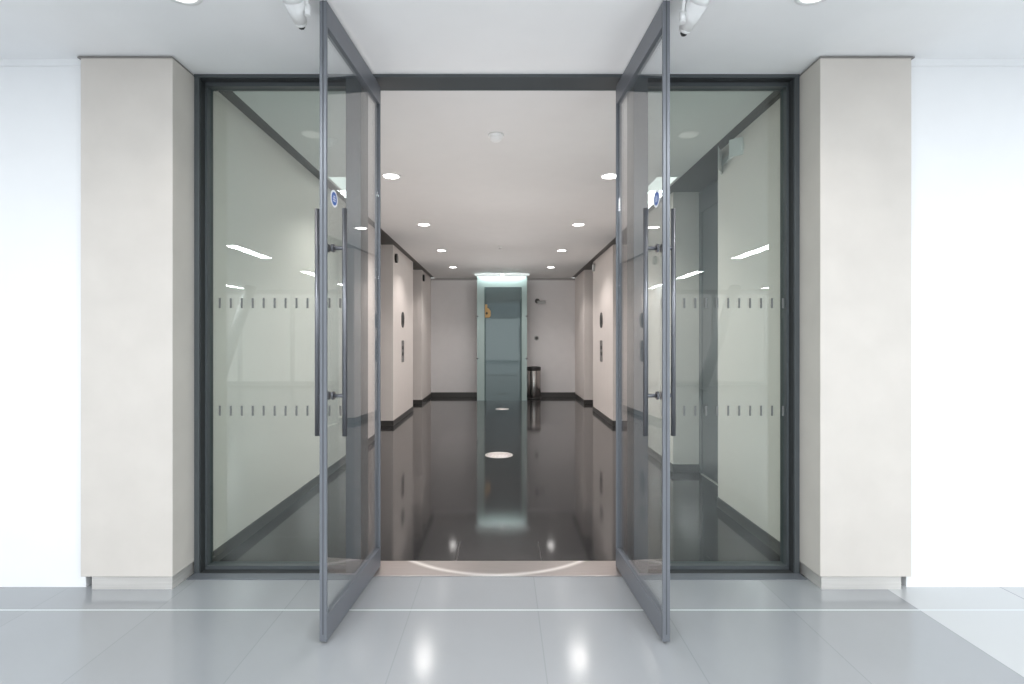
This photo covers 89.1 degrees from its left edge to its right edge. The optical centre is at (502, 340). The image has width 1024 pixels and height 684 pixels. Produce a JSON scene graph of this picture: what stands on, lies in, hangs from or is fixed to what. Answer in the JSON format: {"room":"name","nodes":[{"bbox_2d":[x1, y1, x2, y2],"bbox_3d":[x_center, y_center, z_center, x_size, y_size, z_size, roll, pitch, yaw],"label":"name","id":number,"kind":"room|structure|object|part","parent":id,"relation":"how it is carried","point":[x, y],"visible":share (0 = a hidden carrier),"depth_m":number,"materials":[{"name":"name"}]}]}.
{"room":"lobby","nodes":[
{"label":"lobby","id":0,"kind":"room"},
{"bbox_2d":[0,66,91,586],"bbox_3d":[-5.577,-0.092,2.810,6.847,2.725,0.250,0,0,0],"label":"wall","id":1,"kind":"structure","parent":0,"point":[40,106],"depth_m":2.69,"materials":[{"name":"white paint"}]},
{"bbox_2d":[0,59,80,65],"bbox_3d":[-5.577,-1.437,2.682,6.847,0.037,0.006,0,0,0],"label":"trim","id":2,"kind":"structure","parent":1,"relation":"attached to","point":[3,62],"depth_m":2.68,"materials":[{"name":"white paint"}]},
{"bbox_2d":[213,91,430,550],"bbox_3d":[-1.972,-0.086,7.397,0.655,2.712,8.925,0,0,0],"label":"wall","id":3,"kind":"structure","parent":0,"point":[265,201],"depth_m":3.79,"materials":[{"name":"paint"}]},
{"bbox_2d":[186,573,353,579],"bbox_3d":[-1.229,1.268,2.800,0.910,0.004,0.069,0,0,0],"label":"trim","id":4,"kind":"structure","parent":3,"relation":"attached to","point":[196,576],"depth_m":2.80,"materials":[{"name":"grey metal"}]},
{"bbox_2d":[194,77,367,572],"bbox_3d":[-1.229,-0.084,2.909,0.910,2.708,0.151,0,0,0],"label":"window","id":5,"kind":"structure","parent":3,"relation":"in","point":[356,96],"depth_m":2.85,"materials":[{"name":"grey"}]},
{"bbox_2d":[212,394,430,561],"bbox_3d":[-1.776,1.231,7.397,0.277,0.078,8.938,0,0,0],"label":"baseboard","id":6,"kind":"structure","parent":3,"relation":"attached to","point":[243,535],"depth_m":3.79,"materials":[{"name":"grey"}]},
{"bbox_2d":[218,91,433,277],"bbox_3d":[-1.927,-1.466,7.423,0.745,0.048,8.875,0,0,0],"label":"trim","id":7,"kind":"structure","parent":3,"relation":"attached to","point":[231,96],"depth_m":3.96,"materials":[{"name":"grey"}]},
{"bbox_2d":[394,254,397,262],"bbox_3d":[-1.628,-1.264,7.950,0.034,0.140,0.140,0,0,0],"label":"sign","id":8,"kind":"object","parent":3,"relation":"attached to","point":[396,255],"visible":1,"depth_m":7.89,"materials":[{"name":"black plastic"}]},
{"bbox_2d":[401,341,403,361],"bbox_3d":[-1.637,0.168,8.510,0.021,0.352,0.180,0,0,0],"label":"plate","id":9,"kind":"object","parent":3,"relation":"attached to","point":[402,342],"visible":1,"depth_m":8.46,"materials":[{"name":"silver metal"}]},
{"bbox_2d":[401,312,403,327],"bbox_3d":[-1.639,-0.347,8.510,0.019,0.256,0.200,0,0,0],"label":"indicator","id":10,"kind":"object","parent":3,"relation":"attached to","point":[402,314],"visible":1,"depth_m":8.45,"materials":[{"name":"grey plastic"}]},
{"bbox_2d":[194,74,799,89],"bbox_3d":[-0.034,-1.446,2.909,3.301,0.017,0.151,0,0,0],"label":"door frame header","id":11,"kind":"structure","parent":3,"relation":"attached to","point":[386,81],"depth_m":2.85,"materials":[{"name":"grey metal"}]},
{"bbox_2d":[431,280,574,391],"bbox_3d":[0.000,-0.083,11.910,4.600,2.705,0.100,0,0,0],"label":"wall","id":12,"kind":"structure","parent":0,"point":[453,302],"depth_m":11.86,"materials":[{"name":"paint"}]},
{"bbox_2d":[431,392,574,396],"bbox_3d":[0.000,1.220,11.857,3.290,0.100,0.007,0,0,0],"label":"baseboard","id":13,"kind":"structure","parent":12,"relation":"attached to","point":[433,394],"depth_m":11.85,"materials":[{"name":"grey"}]},
{"bbox_2d":[431,278,574,279],"bbox_3d":[0.000,-1.410,11.858,3.290,0.050,0.004,0,0,0],"label":"trim","id":14,"kind":"structure","parent":12,"relation":"attached to","point":[431,278],"depth_m":11.86,"materials":[{"name":"grey"}]},
{"bbox_2d":[535,299,544,303],"bbox_3d":[0.843,-0.905,11.810,0.235,0.120,0.100,0,0,0],"label":"wall light","id":15,"kind":"object","parent":12,"relation":"attached to","point":[537,301],"visible":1,"depth_m":11.76,"materials":[{"name":"grey plastic"}]},
{"bbox_2d":[0,397,1023,683],"bbox_3d":[0.000,1.320,1.480,18.000,0.100,20.960,0,0,0],"label":"floor","id":16,"kind":"structure","parent":0,"point":[398,630],"depth_m":2.47,"materials":[{"name":"grey tile"}]},
{"bbox_2d":[77,56,193,588],"bbox_3d":[-1.926,-0.090,2.819,0.484,2.720,0.342,0,0,0],"label":"pillar","id":17,"kind":"structure","parent":16,"relation":"on","point":[137,112],"depth_m":2.65,"materials":[{"name":"paint"}]},
{"bbox_3d":[-1.926,-1.446,2.819,0.484,0.008,0.342,0,0,0],"label":"trim","id":18,"kind":"part","parent":17,"relation":"part of","materials":[{"name":"grey"}]},
{"bbox_2d":[315,0,380,641],"bbox_3d":[-0.747,-0.083,2.542,0.142,2.682,0.738,0,0,0],"label":"door","id":19,"kind":"structure","parent":16,"relation":"on","point":[331,615],"depth_m":2.25,"materials":[{"name":"grey"}]},
{"bbox_3d":[-0.808,-0.081,2.262,0.021,0.986,0.021,0,0,0],"label":"pull handle","id":20,"kind":"part","parent":19,"relation":"part of","materials":[{"name":"silver metal"}]},
{"bbox_3d":[-0.686,-0.081,2.253,0.021,0.986,0.021,0,0,0],"label":"pull handle","id":21,"kind":"part","parent":19,"relation":"part of","materials":[{"name":"silver metal"}]},
{"bbox_3d":[-0.726,-1.371,2.542,0.031,0.105,0.713,0,0,4],"label":"rail","id":22,"kind":"part","parent":19,"relation":"part of","materials":[{"name":"grey metal"}]},
{"bbox_3d":[-0.726,1.206,2.542,0.031,0.105,0.713,0,0,4],"label":"rail","id":23,"kind":"part","parent":19,"relation":"part of","materials":[{"name":"grey metal"}]},
{"bbox_2d":[373,561,621,576],"bbox_3d":[-0.031,1.267,2.897,1.482,0.006,0.190,0,0,0],"label":"threshold","id":24,"kind":"object","parent":16,"relation":"on","point":[387,568],"visible":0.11,"depth_m":2.88,"materials":[{"name":"stone"}]},
{"bbox_2d":[485,452,512,457],"bbox_3d":[-0.045,1.268,5.790,0.310,0.004,0.310,0,0,0],"label":"disc","id":25,"kind":"object","parent":16,"relation":"on","point":[491,454],"visible":1,"depth_m":5.75,"materials":[{"name":"plastic"}]},
{"bbox_2d":[475,274,528,400],"bbox_3d":[-0.021,-0.080,11.095,1.167,2.700,0.110,0,0,0],"label":"glass wall","id":26,"kind":"structure","parent":16,"relation":"on","point":[501,358],"depth_m":11.10,"materials":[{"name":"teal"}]},
{"bbox_3d":[-0.475,-0.058,11.110,0.160,2.655,0.020,0,0,0],"label":"pane","id":27,"kind":"part","parent":26,"relation":"part of","materials":[{"name":"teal glass"}]},
{"bbox_2d":[485,304,490,317],"bbox_3d":[-0.325,-0.640,11.091,0.120,0.280,0.009,0,0,0],"label":"tag","id":28,"kind":"object","parent":26,"relation":"attached to","point":[487,310],"visible":1,"depth_m":11.09,"materials":[{"name":"brown plastic"}]},
{"bbox_3d":[0.003,-1.268,11.110,0.795,0.235,0.020,0,0,0],"label":"pane","id":29,"kind":"part","parent":26,"relation":"part of","materials":[{"name":"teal glass"}]},
{"bbox_3d":[0.003,0.060,11.111,0.745,2.420,0.017,0,0,0],"label":"pane","id":30,"kind":"part","parent":26,"relation":"part of","materials":[{"name":"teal glass"}]},
{"bbox_3d":[0.456,-0.058,11.110,0.112,2.655,0.020,0,0,0],"label":"pane","id":31,"kind":"part","parent":26,"relation":"part of","materials":[{"name":"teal glass"}]},
{"bbox_2d":[527,366,540,399],"bbox_3d":[0.680,0.915,11.420,0.306,0.710,0.306,0,0,0],"label":"litter bin","id":32,"kind":"object","parent":16,"relation":"on","point":[533,372],"visible":1,"depth_m":11.29,"materials":[{"name":"silver metal"}]},
{"bbox_3d":[0.680,0.604,11.420,0.306,0.088,0.306,0,0,0],"label":"lid","id":33,"kind":"part","parent":32,"relation":"part of","materials":[{"name":"black plastic"}]},
{"bbox_2d":[616,0,675,641],"bbox_3d":[0.680,-0.083,2.542,0.143,2.682,0.737,0,0,0],"label":"door","id":34,"kind":"structure","parent":16,"relation":"on","point":[658,30],"depth_m":2.25,"materials":[{"name":"grey metal"}]},
{"bbox_3d":[0.665,-1.371,2.542,0.031,0.105,0.712,0,0,-3],"label":"rail","id":35,"kind":"part","parent":34,"relation":"part of","materials":[{"name":"grey metal"}]},
{"bbox_3d":[0.665,1.206,2.542,0.031,0.105,0.712,0,0,-3],"label":"rail","id":36,"kind":"part","parent":34,"relation":"part of","materials":[{"name":"grey metal"}]},
{"bbox_3d":[0.619,-0.081,2.255,0.021,0.986,0.021,0,0,0],"label":"pull handle","id":37,"kind":"part","parent":34,"relation":"part of","materials":[{"name":"silver metal"}]},
{"bbox_3d":[0.741,-0.081,2.261,0.021,0.986,0.021,0,0,0],"label":"pull handle","id":38,"kind":"part","parent":34,"relation":"part of","materials":[{"name":"silver metal"}]},
{"bbox_2d":[800,56,914,588],"bbox_3d":[1.857,-0.090,2.819,0.480,2.720,0.342,0,0,0],"label":"pillar","id":39,"kind":"structure","parent":16,"relation":"on","point":[855,111],"depth_m":2.65,"materials":[{"name":"paint"}]},
{"bbox_3d":[1.857,-1.446,2.819,0.480,0.008,0.342,0,0,0],"label":"trim","id":40,"kind":"part","parent":39,"relation":"part of","materials":[{"name":"grey"}]},
{"bbox_2d":[0,0,1023,277],"bbox_3d":[0.000,-1.495,1.480,18.000,0.120,20.960,0,0,0],"label":"ceiling","id":41,"kind":"structure","parent":0,"point":[210,36],"depth_m":2.74,"materials":[{"name":"paint"}]},
{"bbox_2d":[171,0,202,5],"bbox_3d":[-1.346,-1.452,2.165,0.170,0.007,0.170,0,0,0],"label":"recessed light","id":42,"kind":"object","parent":41,"relation":"in","point":[183,2],"visible":1,"depth_m":2.23,"materials":[{"name":"white plastic"}]},
{"bbox_2d":[282,0,310,29],"bbox_3d":[-0.852,-1.407,2.189,0.126,0.118,0.154,0,0,0],"label":"security camera","id":43,"kind":"object","parent":41,"relation":"attached to","point":[299,11],"visible":1,"depth_m":2.17,"materials":[{"name":"white plastic"}]},
{"bbox_2d":[328,176,345,191],"bbox_3d":[-1.433,-1.432,4.760,0.205,0.006,0.480,0,0,0],"label":"light panel","id":44,"kind":"object","parent":41,"relation":"attached to","point":[339,181],"visible":0.37,"depth_m":4.67,"materials":[{"name":"white plastic"}]},
{"bbox_2d":[381,173,400,178],"bbox_3d":[-0.973,-1.431,4.520,0.170,0.007,0.170,0,0,0],"label":"recessed light","id":45,"kind":"object","parent":41,"relation":"in","point":[384,175],"visible":1,"depth_m":4.52,"materials":[{"name":"white plastic"}]},
{"bbox_2d":[417,223,430,225],"bbox_3d":[-0.973,-1.431,6.400,0.170,0.007,0.170,0,0,0],"label":"recessed light","id":46,"kind":"object","parent":41,"relation":"in","point":[418,224],"visible":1,"depth_m":6.39,"materials":[{"name":"white plastic"}]},
{"bbox_2d":[488,132,503,142],"bbox_3d":[-0.050,-1.412,3.620,0.110,0.046,0.110,0,0,0],"label":"smoke detector","id":47,"kind":"object","parent":41,"relation":"attached to","point":[495,137],"visible":1,"depth_m":3.59,"materials":[{"name":"white plastic"}]},
{"bbox_2d":[571,223,584,225],"bbox_3d":[0.928,-1.431,6.400,0.170,0.007,0.170,0,0,0],"label":"recessed light","id":48,"kind":"object","parent":41,"relation":"in","point":[573,224],"visible":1,"depth_m":6.39,"materials":[{"name":"white plastic"}]},
{"bbox_2d":[600,173,615,178],"bbox_3d":[0.928,-1.431,4.520,0.170,0.007,0.170,0,0,0],"label":"recessed light","id":49,"kind":"object","parent":41,"relation":"in","point":[606,175],"visible":0.82,"depth_m":4.52,"materials":[{"name":"white plastic"}]},
{"bbox_2d":[648,176,679,191],"bbox_3d":[1.433,-1.432,4.760,0.205,0.006,0.480,0,0,0],"label":"light panel","id":50,"kind":"object","parent":41,"relation":"attached to","point":[655,184],"visible":0.61,"depth_m":4.72,"materials":[{"name":"white plastic"}]},
{"bbox_3d":[1.433,-1.432,4.760,0.205,0.006,0.480,0,0,0],"label":"trim","id":51,"kind":"part","parent":50,"relation":"part of","materials":[{"name":"white plastic"}]},
{"bbox_2d":[679,0,708,36],"bbox_3d":[0.788,-1.387,2.187,0.131,0.136,0.158,0,0,0],"label":"security camera","id":52,"kind":"object","parent":41,"relation":"attached to","point":[690,13],"visible":1,"depth_m":2.17,"materials":[{"name":"white plastic"}]},
{"bbox_2d":[794,0,825,5],"bbox_3d":[1.308,-1.452,2.165,0.170,0.007,0.170,0,0,0],"label":"recessed light","id":53,"kind":"object","parent":41,"relation":"in","point":[799,2],"visible":1,"depth_m":2.23,"materials":[{"name":"white plastic"}]},
{"bbox_2d":[575,99,779,540],"bbox_3d":[1.972,-0.086,7.397,0.655,2.712,8.925,0,0,0],"label":"wall","id":54,"kind":"structure","parent":0,"point":[749,183],"depth_m":3.74,"materials":[{"name":"paint"}]},
{"bbox_2d":[600,341,602,361],"bbox_3d":[1.637,0.168,8.680,0.021,0.352,0.180,0,0,0],"label":"plate","id":55,"kind":"object","parent":54,"relation":"attached to","point":[601,342],"visible":1,"depth_m":8.63,"materials":[{"name":"silver metal"}]},
{"bbox_2d":[600,313,602,327],"bbox_3d":[1.639,-0.347,8.680,0.019,0.256,0.200,0,0,0],"label":"indicator","id":56,"kind":"object","parent":54,"relation":"attached to","point":[601,315],"visible":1,"depth_m":8.62,"materials":[{"name":"grey plastic"}]},
{"bbox_2d":[572,91,779,277],"bbox_3d":[1.927,-1.466,7.423,0.745,0.048,8.875,0,0,0],"label":"trim","id":57,"kind":"structure","parent":54,"relation":"attached to","point":[704,172],"depth_m":4.42,"materials":[{"name":"grey"}]},
{"bbox_2d":[575,394,779,554],"bbox_3d":[1.776,1.231,7.397,0.277,0.078,8.938,0,0,0],"label":"baseboard","id":58,"kind":"structure","parent":54,"relation":"attached to","point":[762,535],"depth_m":3.79,"materials":[{"name":"grey"}]},
{"bbox_2d":[699,179,717,485],"bbox_3d":[1.900,-0.080,4.505,0.030,2.700,1.050,0,0,0],"label":"door","id":59,"kind":"structure","parent":54,"relation":"in","point":[708,197],"depth_m":4.79,"materials":[{"name":"glass"}]},
{"bbox_3d":[1.894,1.267,4.505,0.018,0.006,0.914,0,0,0],"label":"sill","id":60,"kind":"part","parent":59,"relation":"part of","materials":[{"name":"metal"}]},
{"bbox_2d":[627,77,799,572],"bbox_3d":[1.165,-0.084,2.909,0.905,2.708,0.151,0,0,0],"label":"window","id":61,"kind":"structure","parent":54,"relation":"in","point":[789,88],"depth_m":2.86,"materials":[{"name":"grey"}]},
{"bbox_2d":[640,573,806,579],"bbox_3d":[1.165,1.268,2.800,0.905,0.004,0.069,0,0,0],"label":"trim","id":62,"kind":"structure","parent":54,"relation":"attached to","point":[646,576],"depth_m":2.80,"materials":[{"name":"grey metal"}]},
{"bbox_2d":[718,137,743,174],"bbox_3d":[1.600,-1.330,3.740,0.090,0.160,0.380,0,0,0],"label":"sign","id":63,"kind":"object","parent":54,"relation":"attached to","point":[736,146],"visible":1,"depth_m":3.61,"materials":[{"name":"white plastic"}]},
{"bbox_3d":[1.603,-1.330,3.838,0.010,0.160,0.183,0,0,30],"label":"panel","id":64,"kind":"part","parent":63,"relation":"part of","materials":[{"name":"white plastic"}]},
{"bbox_3d":[1.613,-1.340,3.598,0.098,0.120,0.015,0,0,41],"label":"panel","id":65,"kind":"part","parent":63,"relation":"part of","materials":[{"name":"white plastic"}]},
{"bbox_2d":[901,66,1023,586],"bbox_3d":[5.541,-0.092,2.810,6.918,2.725,0.250,0,0,0],"label":"wall","id":66,"kind":"structure","parent":0,"point":[967,122],"depth_m":2.69,"materials":[{"name":"white paint"}]},
{"bbox_2d":[911,59,1023,65],"bbox_3d":[5.541,-1.437,2.682,6.918,0.037,0.006,0,0,0],"label":"trim","id":67,"kind":"structure","parent":66,"relation":"attached to","point":[914,62],"depth_m":2.68,"materials":[{"name":"white paint"}]}
]}

